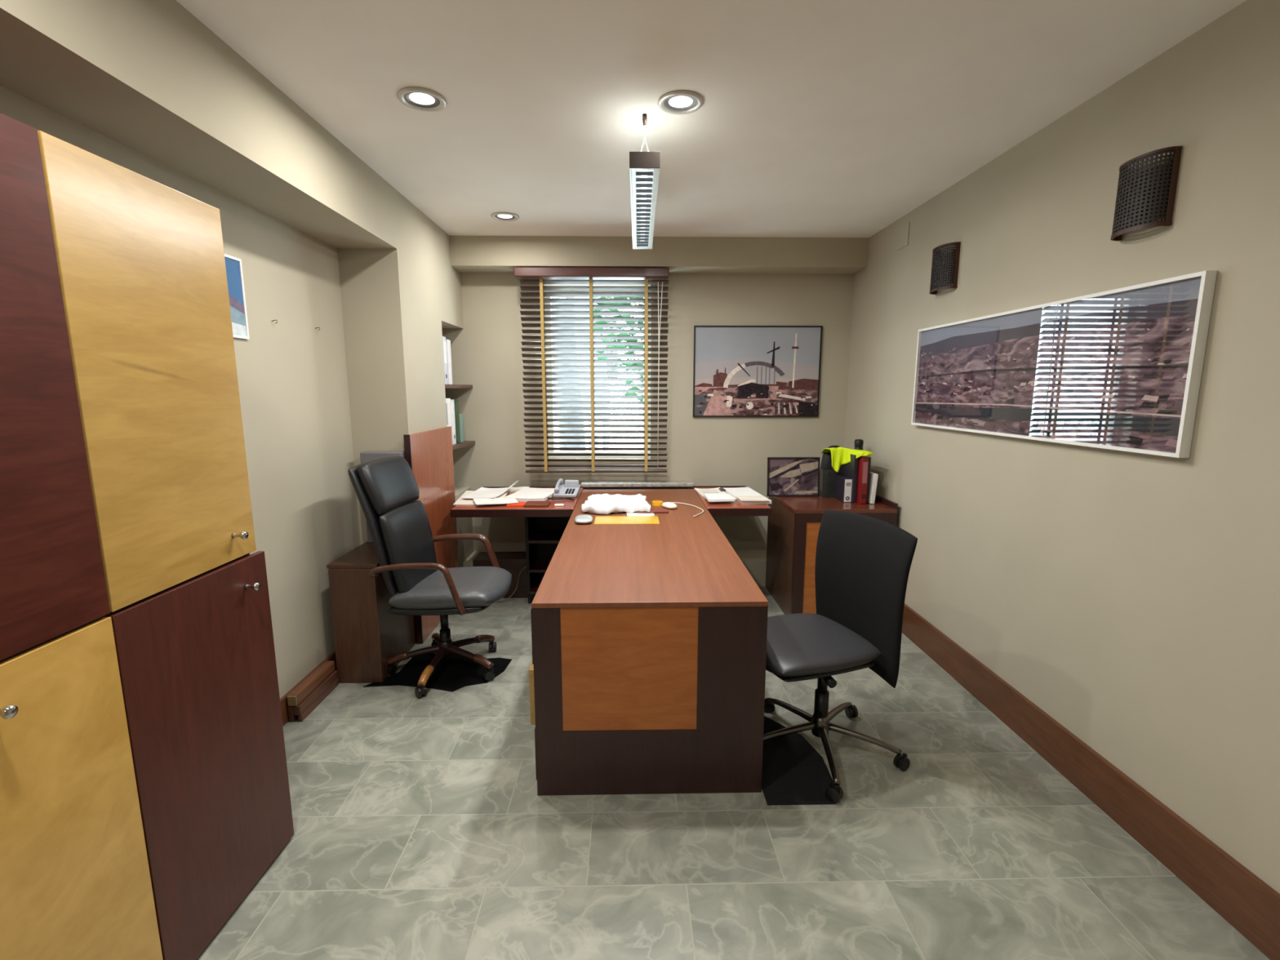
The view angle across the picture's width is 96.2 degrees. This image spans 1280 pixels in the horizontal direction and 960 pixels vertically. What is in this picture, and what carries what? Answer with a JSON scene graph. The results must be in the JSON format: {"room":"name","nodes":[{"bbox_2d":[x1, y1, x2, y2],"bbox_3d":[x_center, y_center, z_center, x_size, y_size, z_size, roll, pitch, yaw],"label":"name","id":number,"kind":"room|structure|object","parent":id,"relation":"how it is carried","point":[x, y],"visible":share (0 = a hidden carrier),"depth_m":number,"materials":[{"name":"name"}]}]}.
{"room":"office","nodes":[
{"label":"office","id":0,"kind":"room"},
{"bbox_2d":[0,85,360,698],"bbox_3d":[-1.633,0.001,1.354,0.120,2.520,6.140,0,9,-1],"label":"wall","id":1,"kind":"structure","parent":0,"point":[292,378],"depth_m":2.62,"materials":[{"name":"beige paint"}]},
{"bbox_2d":[0,0,396,248],"bbox_3d":[-1.403,-0.999,0.593,0.315,0.308,4.940,0,9,-1],"label":"beam","id":2,"kind":"structure","parent":1,"relation":"attached to","point":[148,77],"depth_m":1.67,"materials":[{"name":"beige paint"}]},
{"bbox_2d":[224,253,249,339],"bbox_3d":[-1.584,-0.691,2.096,0.008,0.310,0.420,0,9,-1],"label":"print","id":3,"kind":"object","parent":1,"relation":"attached to","point":[233,264],"visible":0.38,"depth_m":2.26,"materials":[{"name":"blue paper"}]},
{"bbox_2d":[280,649,337,726],"bbox_3d":[-1.551,1.279,0.950,0.018,0.120,4.940,0,9,-1],"label":"baseboard","id":4,"kind":"structure","parent":1,"relation":"attached to","point":[283,700],"depth_m":2.58,"materials":[{"name":"brown wood"}]},
{"bbox_2d":[337,187,447,544],"bbox_3d":[-1.460,-0.346,3.546,0.315,2.520,0.690,0,9,-1],"label":"column","id":5,"kind":"structure","parent":1,"relation":"attached to","point":[391,301],"depth_m":3.19,"materials":[{"name":"beige paint"}]},
{"bbox_2d":[403,426,458,644],"bbox_3d":[-1.297,0.295,3.640,0.034,1.224,0.760,0,9,-1],"label":"panel","id":6,"kind":"object","parent":1,"relation":"attached to","point":[432,452],"depth_m":3.60,"materials":[{"name":"brown wood"}]},
{"bbox_2d":[436,225,463,328],"bbox_3d":[-1.472,-1.388,3.988,0.315,0.600,0.510,0,9,-1],"label":"trim","id":7,"kind":"structure","parent":1,"relation":"attached to","point":[450,278],"depth_m":3.94,"materials":[{"name":"beige paint"}]},
{"bbox_2d":[444,384,472,388],"bbox_3d":[-1.447,-0.670,4.104,0.364,0.025,0.504,0,9,-1],"label":"shelf","id":8,"kind":"object","parent":1,"relation":"attached to","point":[446,386],"visible":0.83,"depth_m":4.14,"materials":[{"name":"brown wood"}]},
{"bbox_2d":[442,336,448,384],"bbox_3d":[-1.479,-0.825,3.966,0.272,0.325,0.060,0,9,-1],"label":"binder","id":9,"kind":"object","parent":8,"relation":"on","point":[443,337],"visible":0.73,"depth_m":3.96,"materials":[{"name":"white plastic"}]},
{"bbox_2d":[445,339,452,384],"bbox_3d":[-1.474,-0.830,4.046,0.270,0.310,0.070,0,9,-1],"label":"binder","id":10,"kind":"object","parent":8,"relation":"on","point":[447,341],"visible":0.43,"depth_m":4.03,"materials":[{"name":"white plastic"}]},
{"bbox_2d":[452,440,475,449],"bbox_3d":[-1.447,-0.250,4.171,0.364,0.025,0.504,0,9,-1],"label":"shelf","id":11,"kind":"object","parent":1,"relation":"attached to","point":[466,443],"visible":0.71,"depth_m":4.19,"materials":[{"name":"brown wood"}]},
{"bbox_2d":[445,398,448,426],"bbox_3d":[-1.465,-0.394,3.948,0.272,0.330,0.070,0,9,-1],"label":"binder","id":12,"kind":"object","parent":11,"relation":"on","point":[446,398],"visible":0.07,"depth_m":3.95,"materials":[{"name":"grey plastic"}]},
{"bbox_2d":[446,398,453,444],"bbox_3d":[-1.466,-0.407,4.027,0.272,0.330,0.070,0,9,-1],"label":"binder","id":13,"kind":"object","parent":11,"relation":"on","point":[449,411],"visible":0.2,"depth_m":4.01,"materials":[{"name":"white plastic"}]},
{"bbox_2d":[450,399,456,444],"bbox_3d":[-1.468,-0.415,4.112,0.272,0.320,0.070,0,9,-1],"label":"binder","id":14,"kind":"object","parent":11,"relation":"on","point":[452,404],"visible":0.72,"depth_m":4.10,"materials":[{"name":"white plastic"}]},
{"bbox_2d":[453,400,460,443],"bbox_3d":[-1.466,-0.426,4.196,0.270,0.315,0.065,0,9,-1],"label":"binder","id":15,"kind":"object","parent":11,"relation":"on","point":[455,402],"visible":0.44,"depth_m":4.18,"materials":[{"name":"plastic"}]},
{"bbox_2d":[458,413,464,442],"bbox_3d":[-1.458,-0.386,4.279,0.270,0.210,0.050,0,9,-1],"label":"binder","id":16,"kind":"object","parent":11,"relation":"on","point":[460,415],"visible":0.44,"depth_m":4.26,"materials":[{"name":"teal plastic"}]},
{"bbox_2d":[454,486,473,567],"bbox_3d":[-1.472,0.449,4.279,0.315,0.720,0.510,0,9,-1],"label":"trim","id":17,"kind":"structure","parent":1,"relation":"attached to","point":[464,525],"depth_m":4.29,"materials":[{"name":"beige paint"}]},
{"bbox_2d":[441,272,853,551],"bbox_3d":[-0.072,-0.500,4.517,3.340,2.520,0.200,0,9,-1],"label":"wall","id":18,"kind":"structure","parent":0,"point":[486,353],"depth_m":4.39,"materials":[{"name":"beige paint"}]},
{"bbox_2d":[514,266,669,472],"bbox_3d":[-0.336,-0.773,4.176,1.081,1.451,0.158,0,9,-1],"label":"blind","id":19,"kind":"object","parent":18,"relation":"attached to","point":[541,276],"visible":1,"depth_m":4.16,"materials":[{"name":"brown wood"}]},
{"bbox_2d":[543,290,649,457],"bbox_3d":[-0.328,-0.826,4.500,0.810,1.310,0.060,0,9,-1],"label":"window","id":20,"kind":"structure","parent":18,"relation":"in","point":[545,297],"depth_m":4.51,"materials":[{"name":"clear glass"}]},
{"bbox_2d":[450,485,772,517],"bbox_3d":[-0.183,0.140,4.036,1.999,0.087,0.945,0,9,-1],"label":"countertop","id":21,"kind":"structure","parent":18,"relation":"attached to","point":[735,508],"depth_m":3.58,"materials":[{"name":"brown wood"}]},
{"bbox_2d":[453,490,508,505],"bbox_3d":[-1.068,0.115,3.905,0.300,0.015,0.480,-1,9,-7],"label":"paper stack","id":22,"kind":"object","parent":21,"relation":"on","point":[460,501],"visible":0.34,"depth_m":3.80,"materials":[{"name":"beige paper"}]},
{"bbox_2d":[461,487,511,498],"bbox_3d":[-1.055,0.086,3.971,0.220,0.016,0.380,1,9,4],"label":"paper stack","id":23,"kind":"object","parent":22,"relation":"on","point":[482,492],"visible":0.98,"depth_m":3.95,"materials":[{"name":"white paper"}]},
{"bbox_2d":[473,497,518,505],"bbox_3d":[-0.934,0.134,3.708,0.260,0.012,0.200,-3,10,-21],"label":"paper stack","id":24,"kind":"object","parent":22,"relation":"on","point":[477,501],"visible":0.97,"depth_m":3.70,"materials":[{"name":"white paper"}]},
{"bbox_2d":[506,502,526,506],"bbox_3d":[-0.788,0.156,3.664,0.110,0.010,0.100,0,9,-1],"label":"folder","id":25,"kind":"object","parent":21,"relation":"on","point":[519,504],"visible":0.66,"depth_m":3.62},
{"bbox_2d":[508,486,528,492],"bbox_3d":[-0.884,0.069,4.185,0.130,0.019,0.140,0,9,-1],"label":"paper stack","id":26,"kind":"object","parent":21,"relation":"on","point":[512,489],"visible":0.59,"depth_m":4.17,"materials":[{"name":"white paper"}]},
{"bbox_2d":[504,487,554,502],"bbox_3d":[-0.735,0.098,3.970,0.270,0.029,0.400,1,9,7],"label":"paper stack","id":27,"kind":"object","parent":21,"relation":"on","point":[526,494],"visible":0.93,"depth_m":3.91,"materials":[{"name":"white paper"}]},
{"bbox_2d":[524,501,550,506],"bbox_3d":[-0.653,0.153,3.656,0.150,0.018,0.120,0,9,-1],"label":"notebook","id":28,"kind":"object","parent":21,"relation":"on","point":[529,504],"visible":1,"depth_m":3.61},
{"bbox_2d":[554,503,564,506],"bbox_3d":[-0.513,0.159,3.640,0.060,0.012,0.032,0,9,-1],"label":"eraser","id":29,"kind":"object","parent":21,"relation":"on","point":[555,504],"visible":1,"depth_m":3.62,"materials":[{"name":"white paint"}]},
{"bbox_2d":[547,497,574,500],"bbox_3d":[-0.537,0.125,3.826,0.212,0.016,0.043,1,9,7],"label":"cord","id":30,"kind":"object","parent":21,"relation":"on","point":[548,498],"visible":0.89,"depth_m":3.82,"materials":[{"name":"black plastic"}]},
{"bbox_2d":[553,478,580,497],"bbox_3d":[-0.505,0.070,3.978,0.160,0.142,0.178,1,9,5],"label":"desk telephone","id":31,"kind":"object","parent":21,"relation":"on","point":[571,488],"visible":0.98,"depth_m":3.97,"materials":[{"name":"grey plastic"}]},
{"bbox_2d":[564,480,578,487],"bbox_3d":[-0.476,0.029,4.008,0.100,0.060,0.024,1,9,5],"label":"screen","id":32,"kind":"object","parent":31,"relation":"attached to","point":[568,483],"depth_m":4.00,"materials":[{"name":"grey plastic"}]},
{"bbox_2d":[694,487,736,500],"bbox_3d":[0.520,0.098,4.006,0.190,0.017,0.440,-1,9,-7],"label":"paper stack","id":33,"kind":"object","parent":21,"relation":"on","point":[712,491],"visible":0.56,"depth_m":4.09,"materials":[{"name":"grey paper"}]},
{"bbox_2d":[703,493,734,502],"bbox_3d":[0.520,0.116,3.776,0.170,0.017,0.200,0,9,-2],"label":"paper stack","id":34,"kind":"object","parent":33,"relation":"on","point":[709,497],"visible":1,"depth_m":3.75,"materials":[{"name":"white paper"}]},
{"bbox_2d":[723,487,771,504],"bbox_3d":[0.726,0.105,3.940,0.190,0.024,0.520,-1,9,-6],"label":"paper stack","id":35,"kind":"object","parent":21,"relation":"on","point":[734,491],"visible":0.68,"depth_m":3.96,"materials":[{"name":"white paper"}]},
{"bbox_2d":[735,495,768,501],"bbox_3d":[0.730,0.120,3.740,0.180,0.010,0.160,0,9,-3],"label":"paper stack","id":36,"kind":"object","parent":35,"relation":"on","point":[742,498],"visible":1,"depth_m":3.73,"materials":[{"name":"beige paper"}]},
{"bbox_2d":[462,549,766,586],"bbox_3d":[0.143,0.685,4.455,2.920,0.200,0.300,0,9,-1],"label":"trim","id":37,"kind":"structure","parent":18,"relation":"attached to","point":[754,561],"depth_m":4.33,"materials":[{"name":"paint"}]},
{"bbox_2d":[581,480,693,487],"bbox_3d":[-0.019,0.029,4.424,0.860,0.025,0.150,0,9,-1],"label":"window ledge","id":38,"kind":"object","parent":18,"relation":"attached to","point":[584,483],"visible":1,"depth_m":4.36,"materials":[{"name":"grey stone"}]},
{"bbox_2d":[448,235,869,274],"bbox_3d":[0.142,-1.613,4.122,2.920,0.198,0.240,0,9,-1],"label":"ceiling beam","id":39,"kind":"structure","parent":18,"relation":"attached to","point":[468,254],"depth_m":4.01,"materials":[{"name":"beige paint"}]},
{"bbox_2d":[693,325,822,417],"bbox_3d":[0.891,-0.824,4.372,0.968,0.682,0.020,0,9,-1],"label":"framed picture","id":40,"kind":"object","parent":18,"relation":"attached to","point":[739,371],"visible":1,"depth_m":4.37,"materials":[{"name":"multicoloured paper"}]},
{"bbox_2d":[176,0,1246,237],"bbox_3d":[0.016,-1.316,1.230,3.590,0.120,6.440,0,9,-1],"label":"ceiling","id":41,"kind":"structure","parent":0,"point":[815,118],"depth_m":2.02,"materials":[{"name":"paint"}]},
{"bbox_2d":[396,86,446,111],"bbox_3d":[-0.796,-1.387,2.095,0.170,0.010,0.170,0,9,-1],"label":"recessed light","id":42,"kind":"object","parent":41,"relation":"in","point":[420,99],"visible":1,"depth_m":2.09,"materials":[{"name":"silver metal"}]},
{"bbox_2d":[490,212,519,221],"bbox_3d":[-0.827,-1.612,3.516,0.170,0.010,0.170,0,9,-1],"label":"recessed light","id":43,"kind":"object","parent":41,"relation":"in","point":[502,216],"visible":1,"depth_m":3.52,"materials":[{"name":"silver metal"}]},
{"bbox_2d":[629,113,660,248],"bbox_3d":[0.016,-1.395,2.802,0.117,0.215,1.281,0,9,0],"label":"pendant lamp","id":44,"kind":"object","parent":41,"relation":"hanging from","point":[644,166],"visible":1,"depth_m":2.49,"materials":[{"name":"metal"}]},
{"bbox_2d":[657,89,703,114],"bbox_3d":[0.150,-1.391,2.118,0.170,0.010,0.170,0,9,-1],"label":"recessed light","id":45,"kind":"object","parent":41,"relation":"in","point":[680,102],"visible":1,"depth_m":2.11,"materials":[{"name":"silver metal"}]},
{"bbox_2d":[196,586,1270,959],"bbox_3d":[0.016,1.291,1.642,3.590,0.120,6.440,0,9,-1],"label":"floor","id":46,"kind":"structure","parent":0,"point":[423,830],"depth_m":1.85,"materials":[{"name":"tile"}]},
{"bbox_2d":[0,112,293,959],"bbox_3d":[-1.319,0.337,1.012,0.446,1.962,1.497,0,9,-1],"label":"tall cabinet","id":47,"kind":"object","parent":46,"relation":"on","point":[144,790],"visible":1,"depth_m":1.27,"materials":[{"name":"brown wood"}]},
{"bbox_2d":[287,670,338,721],"bbox_3d":[-1.546,1.021,2.729,0.061,0.075,0.335,0,9,-1],"label":"timber offcut","id":48,"kind":"object","parent":46,"relation":"on","point":[302,710],"visible":0.86,"depth_m":2.67,"materials":[{"name":"brown wood"}]},
{"bbox_2d":[287,660,334,706],"bbox_3d":[-1.550,0.957,2.717,0.047,0.055,0.339,0,9,-1],"label":"timber offcut","id":49,"kind":"object","parent":48,"relation":"on","point":[298,695],"visible":1,"depth_m":2.68,"materials":[{"name":"brown wood"}]},
{"bbox_2d":[326,541,416,683],"bbox_3d":[-1.423,0.685,3.105,0.245,0.620,0.493,0,9,-1],"label":"base cabinet","id":50,"kind":"object","parent":46,"relation":"on","point":[366,634],"visible":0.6,"depth_m":2.88,"materials":[{"name":"brown wood"}]},
{"bbox_2d":[363,653,511,692],"bbox_3d":[-1.043,1.008,3.035,0.648,0.004,0.403,1,9,6],"label":"floor mat","id":51,"kind":"object","parent":46,"relation":"on","point":[453,673],"visible":0.78,"depth_m":3.00,"materials":[{"name":"black fabric"}]},
{"bbox_2d":[347,456,511,697],"bbox_3d":[-1.043,0.453,2.963,0.707,1.123,0.604,1,9,5],"label":"armchair","id":52,"kind":"object","parent":51,"relation":"on","point":[386,490],"visible":0.99,"depth_m":2.86,"materials":[{"name":"grey leather"}]},
{"bbox_2d":[356,456,419,515],"bbox_3d":[-1.289,0.021,2.926,0.154,0.256,0.427,1,9,5],"label":"cushion","id":53,"kind":"object","parent":52,"relation":"on","point":[388,486],"depth_m":2.85,"materials":[{"name":"black leather"}]},
{"bbox_2d":[378,500,437,593],"bbox_3d":[-1.197,0.352,2.970,0.145,0.440,0.416,1,9,5],"label":"cushion","id":54,"kind":"object","parent":52,"relation":"on","point":[405,532],"depth_m":2.89,"materials":[{"name":"black leather"}]},
{"bbox_2d":[472,551,528,598],"bbox_3d":[-0.989,0.686,4.172,0.385,0.285,0.205,0,9,-1],"label":"box","id":55,"kind":"object","parent":46,"relation":"on","point":[513,562],"visible":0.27,"depth_m":4.07,"materials":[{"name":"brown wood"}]},
{"bbox_2d":[496,565,526,602],"bbox_3d":[-0.926,0.723,4.003,0.311,0.260,0.021,-2,9,-14],"label":"power cable","id":56,"kind":"object","parent":46,"relation":"on","point":[526,566],"visible":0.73,"depth_m":4.02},
{"bbox_2d":[524,516,570,604],"bbox_3d":[-0.593,0.500,4.072,0.375,0.685,0.330,0,9,-1],"label":"shelf unit","id":57,"kind":"object","parent":46,"relation":"on","point":[544,535],"visible":0.41,"depth_m":4.10,"materials":[{"name":"black paint"}]},
{"bbox_2d":[528,488,768,795],"bbox_3d":[-0.016,0.613,3.178,0.882,0.741,2.284,0,9,-1],"label":"office desk","id":58,"kind":"object","parent":46,"relation":"on","point":[647,668],"visible":0.99,"depth_m":2.07,"materials":[{"name":"brown wood"}]},
{"bbox_2d":[574,515,592,524],"bbox_3d":[-0.314,0.218,3.198,0.100,0.030,0.150,-1,9,-4],"label":"case","id":59,"kind":"object","parent":58,"relation":"on","point":[582,519],"visible":1,"depth_m":3.15,"materials":[{"name":"white plastic"}]},
{"bbox_2d":[581,493,650,514],"bbox_3d":[-0.147,0.140,3.584,0.419,0.064,0.440,0,9,-1],"label":"plastic bag","id":60,"kind":"object","parent":58,"relation":"on","point":[604,504],"visible":0.99,"depth_m":3.45,"materials":[{"name":"white plastic"}]},
{"bbox_2d":[594,515,659,524],"bbox_3d":[-0.074,0.226,3.239,0.360,0.003,0.190,0,9,-1],"label":"folder","id":61,"kind":"object","parent":58,"relation":"on","point":[602,519],"visible":1,"depth_m":3.23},
{"bbox_2d":[626,512,654,515],"bbox_3d":[0.003,0.202,3.389,0.160,0.005,0.100,-1,9,-4],"label":"paper slip","id":62,"kind":"object","parent":58,"relation":"on","point":[628,513],"visible":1,"depth_m":3.38,"materials":[{"name":"white paper"}]},
{"bbox_2d":[636,509,668,513],"bbox_3d":[0.076,0.188,3.439,0.190,0.016,0.040,0,9,-1],"label":"case","id":63,"kind":"object","parent":62,"relation":"on","point":[652,511],"visible":0.94,"depth_m":3.42,"materials":[{"name":"red plastic"}]},
{"bbox_2d":[652,500,662,506],"bbox_3d":[0.112,0.148,3.671,0.068,0.022,0.068,0,9,-1],"label":"tape roll","id":64,"kind":"object","parent":58,"relation":"on","point":[655,503],"visible":0.99,"depth_m":3.65,"materials":[{"name":"yellow plastic"}]},
{"bbox_2d":[662,502,703,516],"bbox_3d":[0.276,0.164,3.535,0.194,0.034,0.427,-5,10,-29],"label":"computer mouse","id":65,"kind":"object","parent":58,"relation":"on","point":[666,504],"visible":0.97,"depth_m":3.54,"materials":[{"name":"beige plastic"}]},
{"bbox_2d":[761,715,835,804],"bbox_3d":[0.594,1.117,2.345,0.286,0.004,0.582,0,9,-1],"label":"floor mat","id":66,"kind":"object","parent":46,"relation":"on","point":[793,772],"visible":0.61,"depth_m":2.23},
{"bbox_2d":[765,494,897,614],"bbox_3d":[1.266,0.478,3.921,0.637,0.775,0.716,0,9,-1],"label":"base cabinet","id":67,"kind":"object","parent":46,"relation":"on","point":[793,526],"visible":0.27,"depth_m":3.64,"materials":[{"name":"brown wood"}]},
{"bbox_2d":[766,457,820,496],"bbox_3d":[1.058,-0.022,3.957,0.360,0.270,0.040,0,9,-1],"label":"picture","id":68,"kind":"object","parent":67,"relation":"on","point":[786,476],"visible":1,"depth_m":3.96,"materials":[{"name":"paper"}]},
{"bbox_2d":[819,468,837,497],"bbox_3d":[1.296,0.019,3.954,0.090,0.190,0.090,0,9,-1],"label":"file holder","id":69,"kind":"object","parent":67,"relation":"on","point":[827,477],"visible":0.83,"depth_m":3.91,"materials":[{"name":"plastic"}]},
{"bbox_2d":[819,445,839,474],"bbox_3d":[1.364,-0.074,4.052,0.196,0.343,0.090,0,9,-1],"label":"bag","id":70,"kind":"object","parent":69,"relation":"on","point":[826,461],"visible":0.23,"depth_m":4.01,"materials":[{"name":"fabric"}]},
{"bbox_2d":[820,446,873,471],"bbox_3d":[1.375,-0.132,3.832,0.200,0.164,0.427,0,9,-1],"label":"safety vest","id":71,"kind":"object","parent":70,"relation":"on","point":[840,455],"visible":1,"depth_m":3.84,"materials":[{"name":"yellow fabric"}]},
{"bbox_2d":[834,474,852,502],"bbox_3d":[1.355,0.054,3.843,0.050,0.155,0.202,0,9,-1],"label":"binder","id":72,"kind":"object","parent":67,"relation":"on","point":[842,491],"visible":1,"depth_m":3.77,"materials":[{"name":"black plastic"}]},
{"bbox_2d":[838,453,858,502],"bbox_3d":[1.395,-0.027,3.852,0.028,0.312,0.270,0,9,-1],"label":"binder","id":73,"kind":"object","parent":67,"relation":"on","point":[850,469],"visible":0.49,"depth_m":3.74,"materials":[{"name":"plastic"}]},
{"bbox_2d":[853,439,863,449],"bbox_3d":[1.515,-0.089,3.997,0.068,0.390,0.068,0,9,-1],"label":"flask","id":74,"kind":"object","parent":67,"relation":"on","point":[859,443],"visible":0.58,"depth_m":3.95,"materials":[{"name":"black plastic"}]},
{"bbox_2d":[856,455,868,504],"bbox_3d":[1.432,-0.015,3.798,0.040,0.305,0.272,0,9,-1],"label":"binder","id":75,"kind":"object","parent":67,"relation":"on","point":[863,466],"visible":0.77,"depth_m":3.68,"materials":[{"name":"red plastic"}]},
{"bbox_2d":[866,456,871,502],"bbox_3d":[1.466,-0.018,3.835,0.028,0.300,0.270,0,9,-1],"label":"binder","id":76,"kind":"object","parent":67,"relation":"on","point":[869,458],"visible":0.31,"depth_m":3.70,"materials":[{"name":"red plastic"}]},
{"bbox_2d":[868,471,878,503],"bbox_3d":[1.504,0.043,3.785,0.041,0.196,0.200,0,9,-1],"label":"binder","id":77,"kind":"object","parent":67,"relation":"on","point":[873,477],"visible":0.47,"depth_m":3.69,"materials":[{"name":"white plastic"}]},
{"bbox_2d":[763,509,917,803],"bbox_3d":[0.724,0.642,2.323,0.637,0.951,0.640,-3,10,-19],"label":"chair","id":78,"kind":"object","parent":46,"relation":"on","point":[863,562],"visible":0.81,"depth_m":2.30,"materials":[{"name":"grey leather"}]},
{"bbox_2d":[844,0,1279,893],"bbox_3d":[1.736,-0.018,1.471,0.150,2.520,6.440,0,9,-1],"label":"wall","id":79,"kind":"structure","parent":0,"point":[1133,598],"depth_m":1.93,"materials":[{"name":"beige paint"}]},
{"bbox_2d":[897,222,910,250],"bbox_3d":[1.612,-1.490,3.514,0.006,0.130,0.140,0,9,-1],"label":"plate","id":80,"kind":"object","parent":79,"relation":"attached to","point":[904,231],"visible":1,"depth_m":3.51,"materials":[{"name":"beige paint"}]},
{"bbox_2d":[928,241,960,294],"bbox_3d":[1.591,-1.112,3.026,0.069,0.225,0.203,0,9,-1],"label":"wall lamp","id":81,"kind":"object","parent":79,"relation":"attached to","point":[944,272],"visible":1,"depth_m":2.97,"materials":[{"name":"metal"}]},
{"bbox_2d":[911,270,1217,457],"bbox_3d":[1.621,-0.462,2.501,0.032,0.540,1.652,0,9,-1],"label":"picture","id":82,"kind":"object","parent":79,"relation":"attached to","point":[1120,369],"visible":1,"depth_m":2.11,"materials":[{"name":"white paint"}]},
{"bbox_2d":[902,603,1279,959],"bbox_3d":[1.655,1.170,1.454,0.020,0.178,5.840,0,9,-1],"label":"baseboard","id":83,"kind":"structure","parent":79,"relation":"attached to","point":[1251,906],"depth_m":1.92,"materials":[{"name":"brown wood"}]},
{"bbox_2d":[1110,146,1182,240],"bbox_3d":[1.615,-0.918,1.858,0.069,0.228,0.193,0,9,-1],"label":"wall lamp","id":84,"kind":"object","parent":79,"relation":"attached to","point":[1151,195],"visible":1,"depth_m":1.81,"materials":[{"name":"metal"}]},
{"label":"outside","id":85,"kind":"structure","parent":0,"visible":0},
{"bbox_2d":[607,433,639,451],"bbox_3d":[-0.292,-0.413,14.440,28.000,0.150,19.340,0,9,-1],"label":"ground","id":86,"kind":"structure","parent":85,"point":[617,434],"depth_m":19.82,"materials":[{"name":"white"}]},
{"bbox_2d":[555,296,586,451],"bbox_3d":[-0.892,-1.849,7.188,1.742,4.966,1.728,0,9,-1],"label":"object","id":87,"kind":"object","parent":86,"relation":"on","point":[557,297],"visible":0.02,"depth_m":7.21,"materials":[{"name":"grey plant"}]},
{"bbox_2d":[551,296,618,451],"bbox_3d":[-3.045,-4.377,16.460,4.800,7.050,5.000,0,9,-1],"label":"neighbouring house","id":88,"kind":"structure","parent":86,"relation":"on","point":[552,297],"depth_m":14.79,"materials":[{"name":"stone"}]},
{"bbox_2d":[554,422,643,451],"bbox_3d":[-0.167,-0.205,8.258,10.000,1.330,0.080,0,9,-1],"label":"fence","id":89,"kind":"object","parent":86,"relation":"on","point":[556,423],"visible":0.02,"depth_m":8.15,"materials":[{"name":"white paint"}]},
{"bbox_2d":[593,297,643,400],"bbox_3d":[0.660,-1.966,9.380,2.986,4.508,2.996,0,9,-1],"label":"leafy tree","id":90,"kind":"object","parent":86,"relation":"on","point":[624,316],"visible":0.07,"depth_m":9.26,"materials":[{"name":"green plant"}]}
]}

